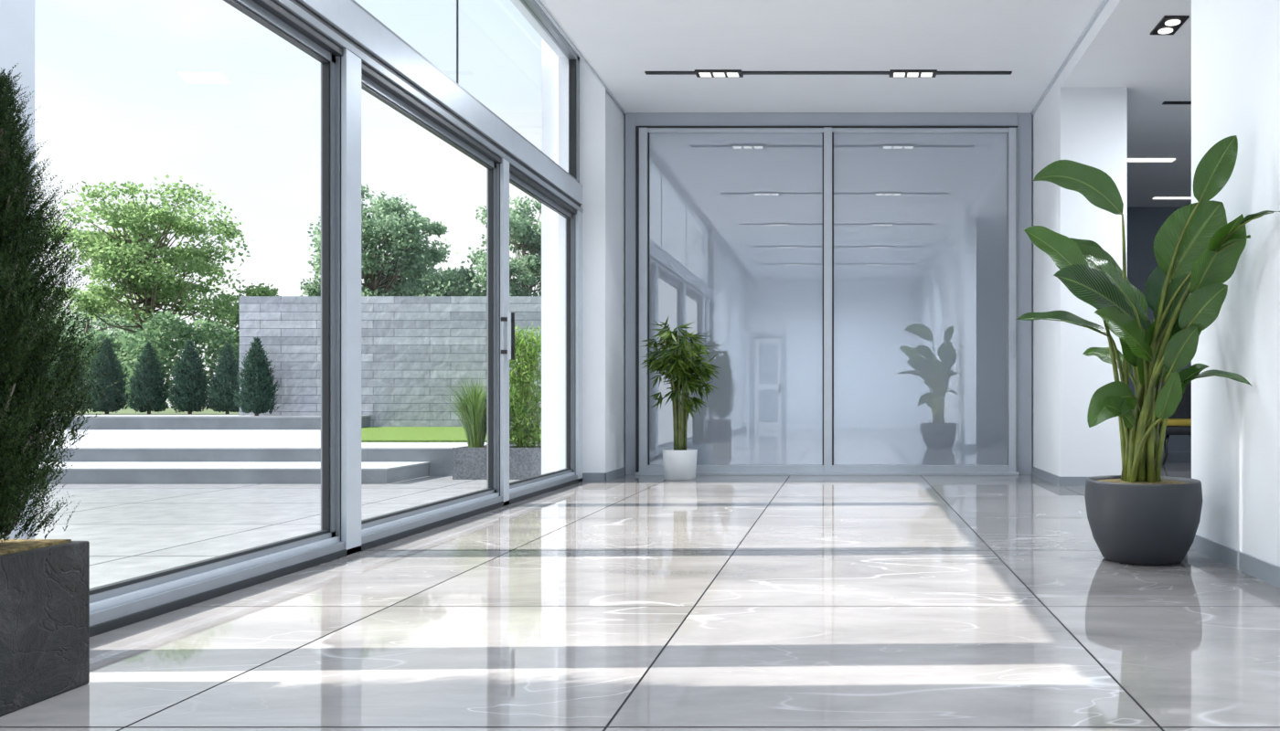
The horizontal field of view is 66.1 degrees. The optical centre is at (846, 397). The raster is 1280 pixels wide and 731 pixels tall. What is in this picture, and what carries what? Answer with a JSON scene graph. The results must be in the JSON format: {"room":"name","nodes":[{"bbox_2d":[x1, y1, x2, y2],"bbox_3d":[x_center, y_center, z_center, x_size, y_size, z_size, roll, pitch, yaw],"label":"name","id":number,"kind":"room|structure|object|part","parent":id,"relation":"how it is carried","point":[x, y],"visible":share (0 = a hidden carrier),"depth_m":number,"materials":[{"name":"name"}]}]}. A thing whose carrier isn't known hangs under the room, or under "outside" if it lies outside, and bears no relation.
{"room":"lobby","nodes":[
{"label":"lobby","id":0,"kind":"room"},
{"bbox_2d":[541,57,625,474],"bbox_3d":[-2.618,-1.500,3.000,0.625,4.600,14.000,0,0,0],"label":"wall","id":1,"kind":"structure","parent":0,"point":[602,120],"depth_m":9.10,"materials":[{"name":"white paint"}]},
{"bbox_2d":[0,0,582,637],"bbox_3d":[-2.640,-1.265,5.350,0.240,4.130,7.500,0,0,0],"label":"window","id":2,"kind":"structure","parent":1,"relation":"in","point":[509,61],"depth_m":5.73,"materials":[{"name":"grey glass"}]},
{"bbox_2d":[89,0,335,603],"bbox_3d":[-2.603,-0.502,3.880,0.055,2.505,1.840,0,0,0],"label":"window","id":3,"kind":"structure","parent":2,"relation":"attached to","point":[250,8],"depth_m":4.75,"materials":[{"name":"metal"}]},
{"bbox_2d":[361,74,514,529],"bbox_3d":[-2.550,-0.502,6.021,0.160,2.505,2.141,0,0,0],"label":"door frame","id":4,"kind":"structure","parent":2,"relation":"attached to","point":[368,85],"depth_m":6.95,"materials":[{"name":"metal"}]},
{"bbox_2d":[509,172,572,489],"bbox_3d":[-2.603,-0.502,8.035,0.055,2.505,1.830,0,0,0],"label":"window","id":5,"kind":"structure","parent":2,"relation":"attached to","point":[515,181],"depth_m":8.90,"materials":[{"name":"metal"}]},
{"bbox_2d":[582,467,624,481],"bbox_3d":[-2.406,0.760,2.920,0.227,0.080,13.840,0,0,0],"label":"baseboard","id":6,"kind":"structure","parent":1,"relation":"attached to","point":[586,476],"depth_m":9.09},
{"bbox_2d":[0,452,1279,730],"bbox_3d":[2.220,0.900,5.000,9.560,0.200,18.000,0,0,0],"label":"floor","id":7,"kind":"structure","parent":0,"point":[624,602],"depth_m":3.34,"materials":[{"name":"tile"}]},
{"bbox_2d":[0,63,122,716],"bbox_3d":[-2.245,-0.038,2.478,0.601,1.676,0.556,0,0,19],"label":"cypress","id":8,"kind":"object","parent":7,"relation":"on","point":[45,583],"visible":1,"depth_m":2.48,"materials":[{"name":"plant"}]},
{"bbox_2d":[639,317,723,480],"bbox_3d":[-1.595,-0.005,9.261,0.790,1.610,0.984,0,0,-42],"label":"potted plant","id":9,"kind":"object","parent":7,"relation":"on","point":[679,463],"visible":1,"depth_m":9.20,"materials":[{"name":"green plant"}]},
{"bbox_2d":[1016,135,1279,565],"bbox_3d":[1.504,-0.186,4.549,1.213,1.973,0.782,0,0,34],"label":"potted plant","id":10,"kind":"object","parent":7,"relation":"on","point":[1139,516],"visible":1,"depth_m":4.50,"materials":[{"name":"green plant"}]},
{"bbox_2d":[1154,375,1191,465],"bbox_3d":[4.020,0.264,11.544,0.858,1.087,0.728,0,0,0],"label":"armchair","id":11,"kind":"object","parent":7,"relation":"on","point":[1179,423],"visible":0.21,"depth_m":11.28,"materials":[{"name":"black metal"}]},
{"bbox_3d":[4.020,0.060,11.672,0.858,0.680,0.472,0,0,0],"label":"backrest","id":12,"kind":"part","parent":11,"relation":"part of","materials":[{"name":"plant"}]},
{"bbox_3d":[4.020,0.390,11.500,0.660,0.100,0.640,0,0,0],"label":"seat","id":13,"kind":"part","parent":11,"relation":"part of","materials":[{"name":"fabric"}]},
{"bbox_2d":[1159,418,1191,426],"bbox_3d":[4.020,0.299,11.470,0.540,0.079,0.540,0,0,0],"label":"cushion","id":14,"kind":"object","parent":11,"relation":"on","point":[1170,421],"depth_m":11.21,"materials":[{"name":"yellow fabric"}]},
{"bbox_2d":[662,448,697,480],"bbox_3d":[-1.630,0.654,9.320,0.336,0.292,0.336,0,0,0],"label":"pot","id":15,"kind":"object","parent":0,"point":[679,464],"depth_m":9.18,"materials":[{"name":"white ceramic"}]},
{"bbox_2d":[539,0,1191,207],"bbox_3d":[2.110,-3.150,5.000,9.780,0.700,18.000,0,0,0],"label":"ceiling","id":16,"kind":"structure","parent":0,"point":[621,40],"depth_m":8.12,"materials":[{"name":"paint"}]},
{"bbox_2d":[644,69,1012,77],"bbox_3d":[-0.165,-2.933,8.627,3.310,0.024,0.155,0,0,0],"label":"track light","id":17,"kind":"object","parent":16,"relation":"attached to","point":[699,73],"depth_m":8.60,"materials":[{"name":"black metal"}]},
{"bbox_2d":[1127,158,1175,162],"bbox_3d":[3.571,-2.792,11.182,0.551,0.015,0.274,0,0,11],"label":"recessed light","id":18,"kind":"object","parent":16,"relation":"in","point":[1150,160],"depth_m":11.18,"materials":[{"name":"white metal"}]},
{"bbox_2d":[1150,15,1189,34],"bbox_3d":[2.420,-2.790,7.150,0.180,0.020,0.340,0,0,0],"label":"recessed light","id":19,"kind":"object","parent":16,"relation":"in","point":[1168,25],"visible":1,"depth_m":7.12,"materials":[{"name":"black metal"}]},
{"bbox_2d":[1152,197,1191,199],"bbox_3d":[4.553,-2.792,13.313,0.516,0.015,0.157,0,0,11],"label":"recessed light","id":20,"kind":"object","parent":16,"relation":"in","point":[1154,197],"depth_m":13.34,"materials":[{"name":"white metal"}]},
{"bbox_2d":[1162,101,1191,104],"bbox_3d":[3.122,-2.792,8.999,0.264,0.015,0.104,0,0,11],"label":"recessed light","id":21,"kind":"object","parent":16,"relation":"in","point":[1165,102],"depth_m":9.01,"materials":[{"name":"black metal"}]},
{"bbox_2d":[1084,475,1202,565],"bbox_3d":[1.460,0.603,4.700,0.556,0.395,0.556,0,0,0],"label":"pot","id":22,"kind":"object","parent":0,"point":[1146,520],"depth_m":4.49,"materials":[{"name":"grey ceramic"}]},
{"bbox_2d":[1032,0,1279,566],"bbox_3d":[2.103,-1.073,3.002,0.628,3.745,14.011,0,0,1],"label":"wall","id":23,"kind":"structure","parent":0,"point":[1235,44],"depth_m":4.72,"materials":[{"name":"white paint"}]},
{"bbox_2d":[536,0,1109,116],"bbox_3d":[-0.180,-2.935,2.950,4.220,0.020,13.900,0,0,0],"label":"trim","id":24,"kind":"structure","parent":23,"relation":"attached to","point":[1104,2],"depth_m":8.09,"materials":[{"name":"metal"}]},
{"bbox_2d":[1032,467,1279,588],"bbox_3d":[2.091,0.757,2.915,0.640,0.085,13.839,0,0,1],"label":"baseboard","id":25,"kind":"structure","parent":23,"relation":"attached to","point":[1265,571],"depth_m":4.57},
{"bbox_2d":[1127,207,1191,452],"bbox_3d":[4.725,-1.000,12.200,4.550,3.600,4.000,0,0,0],"label":"wall","id":26,"kind":"structure","parent":0,"point":[1144,224],"depth_m":14.00,"materials":[{"name":"grey paint"}]},
{"bbox_3d":[-0.115,-1.265,10.100,5.290,4.130,0.200,0,0,0],"label":"wall","id":27,"kind":"structure","parent":0,"visible":0},
{"bbox_2d":[625,112,1032,475],"bbox_3d":[-0.188,-1.072,9.900,4.205,3.744,0.200,0,0,0],"label":"door","id":28,"kind":"structure","parent":27,"relation":"in","point":[859,284],"depth_m":9.88,"materials":[{"name":"glass"}]},
{"label":"outside","id":29,"kind":"structure","parent":0,"visible":0},
{"bbox_3d":[-20.000,0.950,53.000,80.000,0.300,54.000,0,0,0],"label":"ground","id":30,"kind":"structure","parent":29,"visible":0},
{"bbox_2d":[35,288,197,397],"bbox_3d":[-27.615,-1.619,34.858,6.490,4.843,5.348,0,0,-29],"label":"tree","id":31,"kind":"object","parent":30,"relation":"on","point":[102,328],"visible":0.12,"depth_m":34.99,"materials":[{"name":"green plant"}]},
{"bbox_2d":[46,310,239,408],"bbox_3d":[-19.971,-0.787,27.345,28.301,3.510,2.548,0,0,0],"label":"hedge","id":32,"kind":"object","parent":30,"relation":"on","point":[132,346],"visible":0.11,"depth_m":27.12,"materials":[{"name":"green plant"}]},
{"bbox_2d":[47,408,239,415],"bbox_3d":[-25.125,0.550,21.250,29.750,0.500,9.500,0,0,0],"label":"planting bed","id":33,"kind":"object","parent":30,"relation":"on","point":[128,411],"visible":0.02,"depth_m":18.95,"materials":[{"name":"green plant"}]},
{"bbox_2d":[47,341,88,413],"bbox_3d":[-13.915,-0.360,16.993,0.728,1.319,0.668,0,0,15],"label":"cypress tree","id":34,"kind":"object","parent":33,"relation":"on","point":[82,378],"visible":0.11,"depth_m":16.96,"materials":[{"name":"green plant"}]},
{"bbox_2d":[78,337,130,414],"bbox_3d":[-13.211,-0.393,17.013,0.709,1.385,0.772,0,0,0],"label":"cypress tree","id":35,"kind":"object","parent":33,"relation":"on","point":[114,394],"visible":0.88,"depth_m":16.91,"materials":[{"name":"green plant"}]},
{"bbox_2d":[124,341,171,414],"bbox_3d":[-12.441,-0.360,17.014,0.728,1.319,0.668,0,0,-16],"label":"cypress tree","id":36,"kind":"object","parent":33,"relation":"on","point":[148,392],"visible":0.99,"depth_m":16.89,"materials":[{"name":"green plant"}]},
{"bbox_2d":[167,338,213,414],"bbox_3d":[-11.704,-0.380,16.995,0.688,1.359,0.750,0,0,-32],"label":"cypress tree","id":37,"kind":"object","parent":33,"relation":"on","point":[190,385],"visible":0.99,"depth_m":16.89,"materials":[{"name":"green plant"}]},
{"bbox_2d":[203,342,239,414],"bbox_3d":[-11.051,-0.346,16.984,0.654,1.293,0.713,0,0,43],"label":"cypress tree","id":38,"kind":"object","parent":33,"relation":"on","point":[224,381],"visible":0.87,"depth_m":16.88,"materials":[{"name":"green plant"}]},
{"bbox_2d":[34,174,253,338],"bbox_3d":[-23.538,-3.257,32.057,6.336,8.116,6.159,0,0,41],"label":"tree","id":39,"kind":"object","parent":30,"relation":"on","point":[120,255],"visible":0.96,"depth_m":31.18,"materials":[{"name":"green plant"}]},
{"bbox_2d":[179,281,278,351],"bbox_3d":[-20.096,-1.592,31.826,4.349,4.793,3.329,0,0,0],"label":"tree","id":40,"kind":"object","parent":30,"relation":"on","point":[231,313],"visible":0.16,"depth_m":31.15,"materials":[{"name":"green plant"}]},
{"bbox_2d":[299,182,458,296],"bbox_3d":[-15.997,-3.140,32.264,4.932,7.886,5.412,0,0,-4],"label":"tree","id":41,"kind":"object","parent":30,"relation":"on","point":[379,272],"visible":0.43,"depth_m":31.56,"materials":[{"name":"green plant"}]},
{"bbox_2d":[392,261,486,296],"bbox_3d":[-12.787,-1.842,31.414,3.942,5.291,3.235,0,0,0],"label":"tree","id":42,"kind":"object","parent":30,"relation":"on","point":[452,282],"visible":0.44,"depth_m":30.82,"materials":[{"name":"green plant"}]},
{"bbox_2d":[460,195,541,296],"bbox_3d":[-10.303,-2.952,31.068,4.118,7.512,3.308,0,0,-26],"label":"tree","id":43,"kind":"object","parent":30,"relation":"on","point":[528,269],"visible":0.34,"depth_m":30.40,"materials":[{"name":"green plant"}]},
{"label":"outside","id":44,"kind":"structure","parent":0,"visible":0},
{"bbox_2d":[34,476,519,588],"bbox_3d":[-16.385,0.925,2.450,27.230,0.250,16.900,0,0,0],"label":"patio","id":45,"kind":"structure","parent":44,"point":[132,531],"depth_m":6.49,"materials":[{"name":"white tile"}]},
{"bbox_2d":[34,415,541,484],"bbox_3d":[-21.475,0.550,12.645,37.050,0.500,7.710,0,0,0],"label":"steps","id":46,"kind":"structure","parent":45,"relation":"on","point":[115,449],"depth_m":9.70,"materials":[{"name":"concrete"}]},
{"bbox_2d":[230,336,279,415],"bbox_3d":[-9.676,-0.360,15.596,0.728,1.319,0.668,0,0,27],"label":"cypress tree","id":47,"kind":"object","parent":46,"relation":"on","point":[256,389],"visible":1,"depth_m":15.49,"materials":[{"name":"green plant"}]},
{"bbox_2d":[239,296,541,426],"bbox_3d":[-7.400,-0.450,16.200,5.600,2.500,0.400,0,0,0],"label":"stone wall","id":48,"kind":"structure","parent":46,"relation":"on","point":[411,346],"depth_m":16.00,"materials":[{"name":"grey stone"}]},
{"bbox_2d":[361,426,541,442],"bbox_3d":[-5.450,0.502,13.450,5.000,0.024,5.060,0,0,0],"label":"lawn","id":49,"kind":"structure","parent":46,"relation":"on","point":[368,434],"depth_m":12.61,"materials":[{"name":"green plant"}]},
{"bbox_2d":[440,322,541,479],"bbox_3d":[-3.523,0.016,9.455,1.127,1.567,0.805,0,0,0],"label":"potted plants","id":50,"kind":"object","parent":45,"relation":"on","point":[469,463],"visible":0.64,"depth_m":9.35,"materials":[{"name":"plant"}]}
]}

